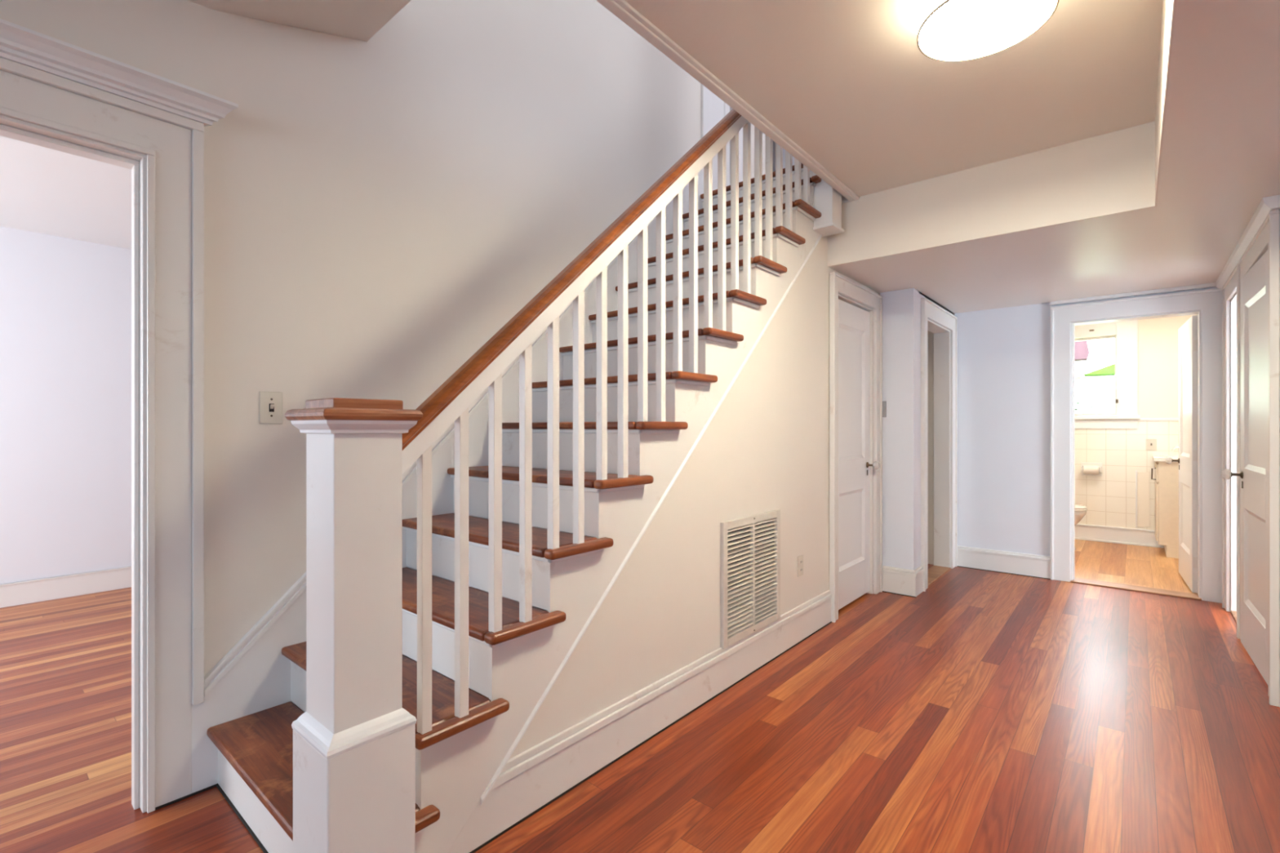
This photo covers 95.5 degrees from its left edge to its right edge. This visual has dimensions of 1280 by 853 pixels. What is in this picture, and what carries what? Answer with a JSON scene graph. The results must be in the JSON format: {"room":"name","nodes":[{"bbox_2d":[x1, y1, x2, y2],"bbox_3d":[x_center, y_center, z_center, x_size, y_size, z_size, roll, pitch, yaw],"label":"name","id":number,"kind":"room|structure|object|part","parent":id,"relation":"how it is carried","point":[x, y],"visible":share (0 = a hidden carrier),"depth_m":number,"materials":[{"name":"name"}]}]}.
{"room":"home entrance hallway","nodes":[
{"label":"home entrance hallway","id":0,"kind":"room"},
{"bbox_2d":[0,226,131,584],"bbox_3d":[-4.427,-0.130,3.902,0.120,2.700,6.400,0,0,40],"label":"wall","id":1,"kind":"structure","parent":0,"point":[65,304],"depth_m":4.15,"materials":[{"name":"paint"}]},
{"bbox_2d":[0,566,131,608],"bbox_3d":[-4.373,1.141,3.856,0.020,0.158,6.200,0,0,40],"label":"baseboard","id":2,"kind":"structure","parent":1,"relation":"attached to","point":[21,593],"depth_m":4.15,"materials":[{"name":"paint"}]},
{"bbox_2d":[0,135,131,248],"bbox_3d":[-3.159,-1.420,2.822,3.450,0.120,6.400,0,0,40],"label":"ceiling","id":3,"kind":"structure","parent":0,"point":[44,190],"depth_m":3.40,"materials":[{"name":"paint"}]},
{"bbox_2d":[0,0,765,676],"bbox_3d":[-2.420,-1.430,0.945,0.110,5.300,10.900,0,0,40],"label":"wall","id":4,"kind":"structure","parent":0,"point":[377,210],"depth_m":2.39,"materials":[{"name":"paint"}]},
{"bbox_2d":[0,57,204,813],"bbox_3d":[-1.982,0.102,1.448,0.164,2.235,1.434,0,0,40],"label":"trim","id":5,"kind":"structure","parent":4,"relation":"attached to","point":[163,151],"depth_m":1.86,"materials":[{"name":"paint"}]},
{"bbox_2d":[0,18,238,126],"bbox_3d":[-1.899,-1.052,1.397,0.097,0.075,1.564,0,0,40],"label":"trim","id":6,"kind":"structure","parent":4,"relation":"attached to","point":[19,44],"depth_m":1.73,"materials":[{"name":"paint"}]},
{"bbox_2d":[259,391,282,423],"bbox_3d":[-1.340,-0.071,2.114,0.018,0.118,0.075,0,0,40],"label":"light switch","id":7,"kind":"object","parent":4,"relation":"attached to","point":[270,402],"visible":1,"depth_m":2.11,"materials":[{"name":"plastic"}]},
{"bbox_2d":[155,565,1050,852],"bbox_3d":[0.912,1.217,3.201,5.560,0.006,0.857,0,0,-37],"label":"trim","id":8,"kind":"structure","parent":4,"relation":"attached to","point":[251,833],"depth_m":1.94,"materials":[{"name":"wood"}]},
{"bbox_2d":[701,84,742,193],"bbox_3d":[0.603,-2.739,4.478,0.132,2.122,0.600,0,0,40],"label":"trim","id":9,"kind":"structure","parent":4,"relation":"in","point":[706,95],"depth_m":4.26,"materials":[{"name":"paint"}]},
{"bbox_2d":[711,92,729,190],"bbox_3d":[0.582,-2.700,4.490,0.043,2.020,0.360,0,0,40],"label":"door","id":10,"kind":"structure","parent":9,"relation":"attached to","point":[720,108],"depth_m":4.49,"materials":[{"name":"paint"}]},
{"bbox_2d":[0,539,1279,852],"bbox_3d":[-0.330,1.280,1.463,9.600,0.120,14.400,0,0,40],"label":"floor","id":11,"kind":"structure","parent":0,"point":[980,711],"depth_m":2.25,"materials":[{"name":"brown wood"}]},
{"bbox_2d":[191,108,844,852],"bbox_3d":[-0.080,-0.780,2.776,1.078,4.000,3.314,0,0,40],"label":"staircase","id":12,"kind":"structure","parent":11,"relation":"on","point":[473,536],"depth_m":1.92,"materials":[{"name":"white wood"}]},
{"bbox_3d":[-0.690,-0.001,1.405,0.210,0.031,0.210,0,0,40],"label":"cap molding","id":13,"kind":"part","parent":12,"relation":"part of","materials":[{"name":"paint"}]},
{"bbox_3d":[-0.690,0.362,1.405,0.159,0.715,0.159,0,0,40],"label":"newel post","id":14,"kind":"part","parent":12,"relation":"part of","materials":[{"name":"paint"}]},
{"bbox_3d":[-0.690,0.703,1.405,0.207,0.039,0.207,0,0,40],"label":"molding","id":15,"kind":"part","parent":12,"relation":"part of","materials":[{"name":"paint"}]},
{"bbox_3d":[-0.717,0.637,2.102,0.953,0.017,0.250,0,0,40],"label":"cove molding","id":16,"kind":"part","parent":12,"relation":"part of","materials":[{"name":"paint"}]},
{"bbox_3d":[-0.571,0.430,2.273,0.953,0.017,0.250,0,0,40],"label":"cove molding","id":17,"kind":"part","parent":12,"relation":"part of","materials":[{"name":"paint"}]},
{"bbox_3d":[-0.426,0.224,2.444,0.953,0.017,0.250,0,0,40],"label":"cove molding","id":18,"kind":"part","parent":12,"relation":"part of","materials":[{"name":"paint"}]},
{"bbox_3d":[0.204,-1.132,2.454,0.074,2.438,2.600,0,0,40],"label":"handrail","id":19,"kind":"part","parent":12,"relation":"part of","materials":[{"name":"brown wood"}]},
{"bbox_3d":[-0.280,0.017,2.615,0.953,0.017,0.250,0,0,40],"label":"cove molding","id":20,"kind":"part","parent":12,"relation":"part of","materials":[{"name":"paint"}]},
{"bbox_3d":[-0.135,-0.191,2.785,0.953,0.017,0.250,0,0,40],"label":"cove molding","id":21,"kind":"part","parent":12,"relation":"part of","materials":[{"name":"paint"}]},
{"bbox_3d":[0.011,-0.398,2.956,0.953,0.017,0.250,0,0,40],"label":"cove molding","id":22,"kind":"part","parent":12,"relation":"part of","materials":[{"name":"paint"}]},
{"bbox_3d":[0.350,-0.088,2.648,0.023,2.382,2.515,0,0,40],"label":"bead molding","id":23,"kind":"part","parent":12,"relation":"part of","materials":[{"name":"paint"}]},
{"bbox_3d":[0.157,-0.605,3.127,0.953,0.017,0.250,0,0,40],"label":"cove molding","id":24,"kind":"part","parent":12,"relation":"part of","materials":[{"name":"paint"}]},
{"bbox_3d":[0.302,-0.811,3.298,0.953,0.017,0.250,0,0,40],"label":"cove molding","id":25,"kind":"part","parent":12,"relation":"part of","materials":[{"name":"paint"}]},
{"bbox_3d":[0.448,-1.018,3.469,0.953,0.017,0.250,0,0,40],"label":"cove molding","id":26,"kind":"part","parent":12,"relation":"part of","materials":[{"name":"paint"}]},
{"bbox_3d":[0.593,-1.226,3.640,0.953,0.017,0.250,0,0,40],"label":"cove molding","id":27,"kind":"part","parent":12,"relation":"part of","materials":[{"name":"paint"}]},
{"bbox_3d":[0.739,-1.433,3.811,0.953,0.017,0.250,0,0,40],"label":"cove molding","id":28,"kind":"part","parent":12,"relation":"part of","materials":[{"name":"paint"}]},
{"bbox_3d":[0.808,-1.639,3.892,0.953,0.017,0.014,0,0,40],"label":"cove molding","id":29,"kind":"part","parent":12,"relation":"part of","materials":[{"name":"paint"}]},
{"bbox_2d":[1075,504,1087,550],"bbox_3d":[4.131,0.825,5.966,0.733,0.790,0.460,0,0,40],"label":"toilet","id":30,"kind":"object","parent":11,"relation":"on","point":[1080,510],"visible":0.19,"depth_m":5.70,"materials":[{"name":"white ceramic"}]},
{"bbox_3d":[4.213,0.813,5.895,0.516,0.020,0.384,0,0,40],"label":"seat","id":31,"kind":"part","parent":30,"relation":"part of","materials":[{"name":"white ceramic"}]},
{"bbox_3d":[4.213,0.790,5.895,0.512,0.021,0.380,0,0,40],"label":"lid","id":32,"kind":"part","parent":30,"relation":"part of","materials":[{"name":"white ceramic"}]},
{"bbox_2d":[1151,446,1178,558],"bbox_3d":[5.233,0.701,5.575,0.502,1.039,0.595,0,0,40],"label":"vanity cabinet","id":33,"kind":"object","parent":11,"relation":"on","point":[1166,476],"visible":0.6,"depth_m":5.46,"materials":[{"name":"paint"}]},
{"bbox_3d":[4.895,0.444,5.538,0.036,0.119,0.012,0,0,40],"label":"pull handle","id":34,"kind":"part","parent":33,"relation":"part of","materials":[{"name":"black metal"}]},
{"bbox_3d":[5.076,0.435,5.709,0.018,0.170,0.515,0,0,40],"label":"drawer","id":35,"kind":"part","parent":33,"relation":"part of","materials":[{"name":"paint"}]},
{"bbox_3d":[4.990,0.810,5.608,0.018,0.540,0.250,0,0,40],"label":"door","id":36,"kind":"part","parent":33,"relation":"part of","materials":[{"name":"paint"}]},
{"bbox_2d":[1152,455,1178,462],"bbox_3d":[5.240,0.305,5.570,0.485,0.040,0.595,0,0,40],"label":"countertop","id":37,"kind":"structure","parent":33,"relation":"on","point":[1156,458],"depth_m":5.48,"materials":[{"name":"white ceramic"}]},
{"bbox_2d":[186,0,1162,196],"bbox_3d":[-0.435,-1.685,-1.436,6.000,0.590,9.850,0,0,40],"label":"ceiling","id":38,"kind":"structure","parent":0,"point":[850,82],"depth_m":2.29,"materials":[{"name":"paint"}]},
{"bbox_2d":[596,0,859,203],"bbox_3d":[0.467,-1.520,2.578,0.108,0.300,2.530,0,0,40],"label":"trim","id":39,"kind":"structure","parent":38,"relation":"attached to","point":[624,11],"depth_m":2.34,"materials":[{"name":"paint"}]},
{"bbox_2d":[916,0,1059,62],"bbox_3d":[1.081,-1.329,1.825,0.383,0.122,0.383,0,0,40],"label":"ceiling lamp","id":40,"kind":"object","parent":38,"relation":"attached to","point":[948,30],"visible":1,"depth_m":1.84,"materials":[{"name":"white glass"}]},
{"bbox_2d":[508,235,878,759],"bbox_3d":[0.571,-0.255,3.001,0.098,2.950,3.630,0,0,40],"label":"wall","id":41,"kind":"structure","parent":0,"point":[766,448],"depth_m":2.71,"materials":[{"name":"paint"}]},
{"bbox_2d":[447,589,831,852],"bbox_3d":[0.315,1.119,2.609,0.020,0.202,2.714,0,0,40],"label":"baseboard","id":42,"kind":"structure","parent":41,"relation":"attached to","point":[530,780],"depth_m":2.14,"materials":[{"name":"paint"}]},
{"bbox_2d":[720,509,780,648],"bbox_3d":[0.562,0.732,2.897,0.023,0.584,0.565,0,0,40],"label":"air vent","id":43,"kind":"object","parent":41,"relation":"in","point":[750,545],"visible":1,"depth_m":2.86,"materials":[{"name":"metal"}]},
{"bbox_2d":[797,555,803,577],"bbox_3d":[0.920,0.794,3.327,0.010,0.116,0.072,0,0,40],"label":"wall outlet","id":44,"kind":"object","parent":41,"relation":"attached to","point":[800,558],"visible":1,"depth_m":3.32,"materials":[{"name":"plastic"}]},
{"bbox_2d":[773,140,794,171],"bbox_3d":[0.603,-2.780,3.099,6.100,2.600,4.900,0,0,40],"label":"wall","id":45,"kind":"structure","parent":0,"point":[774,142],"depth_m":5.59,"materials":[{"name":"paint"}]},
{"bbox_2d":[872,310,933,584],"bbox_3d":[1.914,0.107,5.200,1.130,2.225,1.200,0,0,40],"label":"wall","id":46,"kind":"structure","parent":0,"point":[931,335],"depth_m":5.17,"materials":[{"name":"paint"}]},
{"bbox_2d":[880,288,954,570],"bbox_3d":[2.283,0.107,4.735,0.235,2.225,1.230,0,0,40],"label":"wall","id":47,"kind":"structure","parent":0,"point":[901,308],"depth_m":4.26,"materials":[{"name":"paint"}]},
{"bbox_2d":[882,400,886,417],"bbox_3d":[1.813,-0.135,4.315,0.028,0.120,0.019,0,0,40],"label":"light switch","id":48,"kind":"object","parent":47,"relation":"attached to","point":[884,402],"visible":1,"depth_m":4.31,"materials":[{"name":"grey plastic"}]},
{"bbox_2d":[882,565,924,596],"bbox_3d":[1.954,1.125,4.313,0.237,0.190,0.209,0,0,40],"label":"baseboard","id":49,"kind":"structure","parent":47,"relation":"attached to","point":[895,580],"depth_m":4.24,"materials":[{"name":"paint"}]},
{"bbox_2d":[920,297,957,591],"bbox_3d":[2.386,0.128,4.752,0.160,2.185,1.032,0,0,40],"label":"trim","id":50,"kind":"structure","parent":47,"relation":"attached to","point":[945,340],"depth_m":5.02,"materials":[{"name":"paint"}]},
{"bbox_2d":[928,565,951,585],"bbox_3d":[2.377,1.215,4.760,0.135,0.010,0.790,0,0,40],"label":"floor","id":51,"kind":"structure","parent":47,"relation":"attached to","point":[935,572],"depth_m":4.84,"materials":[{"name":"brown wood"}]},
{"bbox_2d":[827,0,1177,266],"bbox_3d":[-1.425,-1.198,-0.606,1.540,0.385,9.830,0,0,40],"label":"beam","id":52,"kind":"structure","parent":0,"point":[1117,171],"depth_m":2.97,"materials":[{"name":"paint"}]},
{"bbox_2d":[828,0,1279,313],"bbox_3d":[-0.611,-1.330,0.192,3.780,0.680,12.100,0,0,40],"label":"ceiling","id":53,"kind":"structure","parent":0,"point":[1220,153],"depth_m":2.79,"materials":[{"name":"paint"}]},
{"bbox_2d":[954,287,1216,580],"bbox_3d":[3.281,-0.142,4.778,3.800,2.725,0.130,0,0,40],"label":"wall","id":54,"kind":"structure","parent":0,"point":[1004,353],"depth_m":4.87,"materials":[{"name":"paint"}]},
{"bbox_2d":[957,546,1050,578],"bbox_3d":[3.030,1.130,4.891,0.700,0.180,0.024,0,0,40],"label":"baseboard","id":55,"kind":"structure","parent":54,"relation":"attached to","point":[1031,565],"depth_m":4.86,"materials":[{"name":"paint"}]},
{"bbox_2d":[1049,282,1222,603],"bbox_3d":[3.710,0.107,4.388,0.998,2.225,0.168,0,0,40],"label":"trim","id":56,"kind":"structure","parent":54,"relation":"attached to","point":[1206,304],"depth_m":4.26,"materials":[{"name":"paint"}]},
{"bbox_2d":[1070,577,1201,600],"bbox_3d":[3.719,1.214,4.389,0.745,0.012,0.155,0,0,40],"label":"trim","id":57,"kind":"structure","parent":54,"relation":"attached to","point":[1085,581],"depth_m":4.35,"materials":[{"name":"brown wood"}]},
{"bbox_2d":[1165,315,1197,593],"bbox_3d":[4.229,0.195,4.541,0.126,2.020,0.754,0,0,37],"label":"door","id":58,"kind":"structure","parent":54,"relation":"in","point":[1187,460],"depth_m":4.45,"materials":[{"name":"paint"}]},
{"bbox_3d":[4.386,0.275,4.820,0.039,0.060,0.060,0,0,37],"label":"glass knob","id":59,"kind":"part","parent":58,"relation":"part of","materials":[{"name":"white"}]},
{"bbox_2d":[1075,314,1197,547],"bbox_3d":[4.427,-0.030,5.352,2.800,2.500,2.230,0,0,40],"label":"wall","id":60,"kind":"structure","parent":0,"point":[1157,338],"depth_m":5.92,"materials":[{"name":"paint"}]},
{"bbox_2d":[1075,320,1140,428],"bbox_3d":[4.739,-0.555,6.410,1.182,1.140,0.145,0,0,40],"label":"window","id":61,"kind":"structure","parent":60,"relation":"in","point":[1126,377],"depth_m":6.11,"materials":[{"name":"paint"}]},
{"bbox_3d":[4.775,-0.750,6.455,0.800,0.450,0.030,0,0,40],"label":"sash","id":62,"kind":"part","parent":61,"relation":"part of","materials":[{"name":"paint"}]},
{"bbox_3d":[4.752,-0.339,6.428,0.800,0.427,0.030,0,0,40],"label":"sash","id":63,"kind":"part","parent":61,"relation":"part of","materials":[{"name":"paint"}]},
{"bbox_3d":[4.721,-0.105,6.389,1.182,0.040,0.090,0,0,40],"label":"sill","id":64,"kind":"part","parent":61,"relation":"part of","materials":[{"name":"paint"}]},
{"bbox_2d":[1075,524,1163,547],"bbox_3d":[4.683,1.136,6.408,1.620,0.168,0.050,0,0,40],"label":"baseboard","id":65,"kind":"structure","parent":60,"relation":"attached to","point":[1132,536],"depth_m":6.11,"materials":[{"name":"paint"}]},
{"bbox_2d":[1075,421,1178,530],"bbox_3d":[4.974,0.500,6.187,2.350,1.130,0.010,0,0,40],"label":"tiles","id":66,"kind":"structure","parent":60,"relation":"attached to","point":[1109,498],"depth_m":6.12,"materials":[{"name":"white tile"}]},
{"bbox_2d":[1081,462,1102,475],"bbox_3d":[4.843,0.450,6.233,0.180,0.140,0.090,0,0,40],"label":"paper holder","id":67,"kind":"object","parent":66,"relation":"attached to","point":[1100,464],"visible":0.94,"depth_m":6.25,"materials":[{"name":"white ceramic"}]},
{"bbox_2d":[1083,465,1098,474],"bbox_3d":[4.829,0.455,6.218,0.128,0.092,0.092,0,0,40],"label":"toilet roll","id":68,"kind":"object","parent":67,"relation":"hanging from","point":[1087,469],"visible":1,"depth_m":6.19,"materials":[{"name":"paper"}]},
{"bbox_2d":[1135,471,1149,528],"bbox_3d":[5.182,0.745,5.991,0.110,0.590,0.018,0,0,40],"label":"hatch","id":69,"kind":"object","parent":66,"relation":"attached to","point":[1142,478],"visible":1,"depth_m":5.99,"materials":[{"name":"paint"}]},
{"bbox_2d":[1146,439,1156,450],"bbox_3d":[5.234,0.177,5.949,0.085,0.115,0.014,0,0,40],"label":"switch","id":70,"kind":"object","parent":66,"relation":"attached to","point":[1151,444],"visible":1,"depth_m":5.95,"materials":[{"name":"plastic"}]},
{"bbox_2d":[1137,417,1178,421],"bbox_3d":[4.834,-0.080,4.926,0.928,0.030,2.110,0,0,40],"label":"trim","id":71,"kind":"structure","parent":60,"relation":"attached to","point":[1140,419],"depth_m":5.91,"materials":[{"name":"paint"}]},
{"bbox_2d":[1230,208,1279,706],"bbox_3d":[4.439,-0.085,2.065,3.120,2.610,2.500,0,0,40],"label":"wall","id":72,"kind":"structure","parent":0,"point":[1279,209],"depth_m":2.53,"materials":[{"name":"paint"}]},
{"bbox_2d":[1222,264,1237,612],"bbox_3d":[3.762,0.135,3.600,0.160,2.170,0.752,0,0,40],"label":"trim","id":73,"kind":"structure","parent":72,"relation":"attached to","point":[1229,288],"depth_m":3.84,"materials":[{"name":"paint"}]},
{"bbox_2d":[1231,610,1236,622],"bbox_3d":[3.777,1.214,3.594,0.130,0.012,0.530,0,0,40],"label":"trim","id":74,"kind":"structure","parent":72,"relation":"attached to","point":[1233,613],"depth_m":3.74,"materials":[{"name":"white wood"}]},
{"bbox_2d":[1221,249,1267,684],"bbox_3d":[3.106,0.187,2.974,0.120,2.030,0.770,0,0,39],"label":"door","id":75,"kind":"structure","parent":72,"relation":"in","point":[1253,474],"depth_m":2.98,"materials":[{"name":"paint"}]},
{"bbox_3d":[3.272,0.262,3.245,0.039,0.060,0.060,0,0,39],"label":"glass knob","id":76,"kind":"part","parent":75,"relation":"part of","materials":[{"name":"white"}]},
{"bbox_3d":[3.304,0.262,3.219,0.048,0.044,0.044,0,0,39],"label":"handle","id":77,"kind":"part","parent":75,"relation":"part of","materials":[{"name":"gold metal"}]},
{"bbox_2d":[1215,194,1279,289],"bbox_3d":[3.392,-0.978,3.284,0.055,0.055,2.000,0,0,40],"label":"trim","id":78,"kind":"structure","parent":72,"relation":"attached to","point":[1267,204],"depth_m":2.92,"materials":[{"name":"paint"}]},
{"bbox_2d":[1236,209,1279,706],"bbox_3d":[3.172,0.135,2.907,0.160,2.170,1.072,0,0,40],"label":"trim","id":79,"kind":"structure","parent":72,"relation":"attached to","point":[1267,237],"depth_m":2.55,"materials":[{"name":"paint"}]},
{"bbox_3d":[1.440,0.120,4.074,0.030,2.200,0.870,0,0,40],"label":"wall","id":80,"kind":"structure","parent":0,"visible":0},
{"bbox_2d":[829,271,882,622],"bbox_3d":[1.462,0.125,4.002,0.114,2.190,0.902,0,0,40],"label":"trim","id":81,"kind":"structure","parent":80,"relation":"attached to","point":[838,283],"depth_m":4.07,"materials":[{"name":"paint"}]},
{"bbox_2d":[838,298,879,609],"bbox_3d":[1.480,0.178,3.979,0.120,2.040,0.688,0,0,40],"label":"door","id":82,"kind":"structure","parent":80,"relation":"in","point":[854,322],"depth_m":4.04,"materials":[{"name":"paint"}]},
{"bbox_3d":[1.664,0.273,4.196,0.048,0.044,0.044,0,0,40],"label":"handle","id":83,"kind":"part","parent":82,"relation":"part of","materials":[{"name":"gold metal"}]},
{"bbox_3d":[1.695,0.273,4.169,0.039,0.060,0.060,0,0,40],"label":"glass knob","id":84,"kind":"part","parent":82,"relation":"part of","materials":[{"name":"white"}]},
{"label":"outside","id":85,"kind":"structure","parent":0,"visible":0},
{"bbox_3d":[11.043,1.770,12.965,28.000,0.100,17.940,0,0,40],"label":"ground","id":86,"kind":"structure","parent":85,"visible":0},
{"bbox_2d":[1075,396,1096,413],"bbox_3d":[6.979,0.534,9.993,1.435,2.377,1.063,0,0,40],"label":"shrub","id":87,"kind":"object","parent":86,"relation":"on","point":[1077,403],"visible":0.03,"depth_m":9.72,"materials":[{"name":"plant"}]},
{"bbox_2d":[1075,338,1115,413],"bbox_3d":[7.411,-1.530,11.015,13.000,6.500,0.618,0,0,40],"label":"neighbor house","id":88,"kind":"structure","parent":86,"relation":"on","point":[1091,356],"depth_m":10.50,"materials":[{"name":"white"}]},
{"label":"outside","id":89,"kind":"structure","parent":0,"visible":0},
{"bbox_2d":[1083,363,1115,376],"bbox_3d":[8.258,-1.160,9.511,1.560,0.640,0.790,0,0,40],"label":"awning","id":90,"kind":"object","parent":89,"point":[1109,370],"visible":0.09,"depth_m":9.55,"materials":[{"name":"fabric"}]}
]}

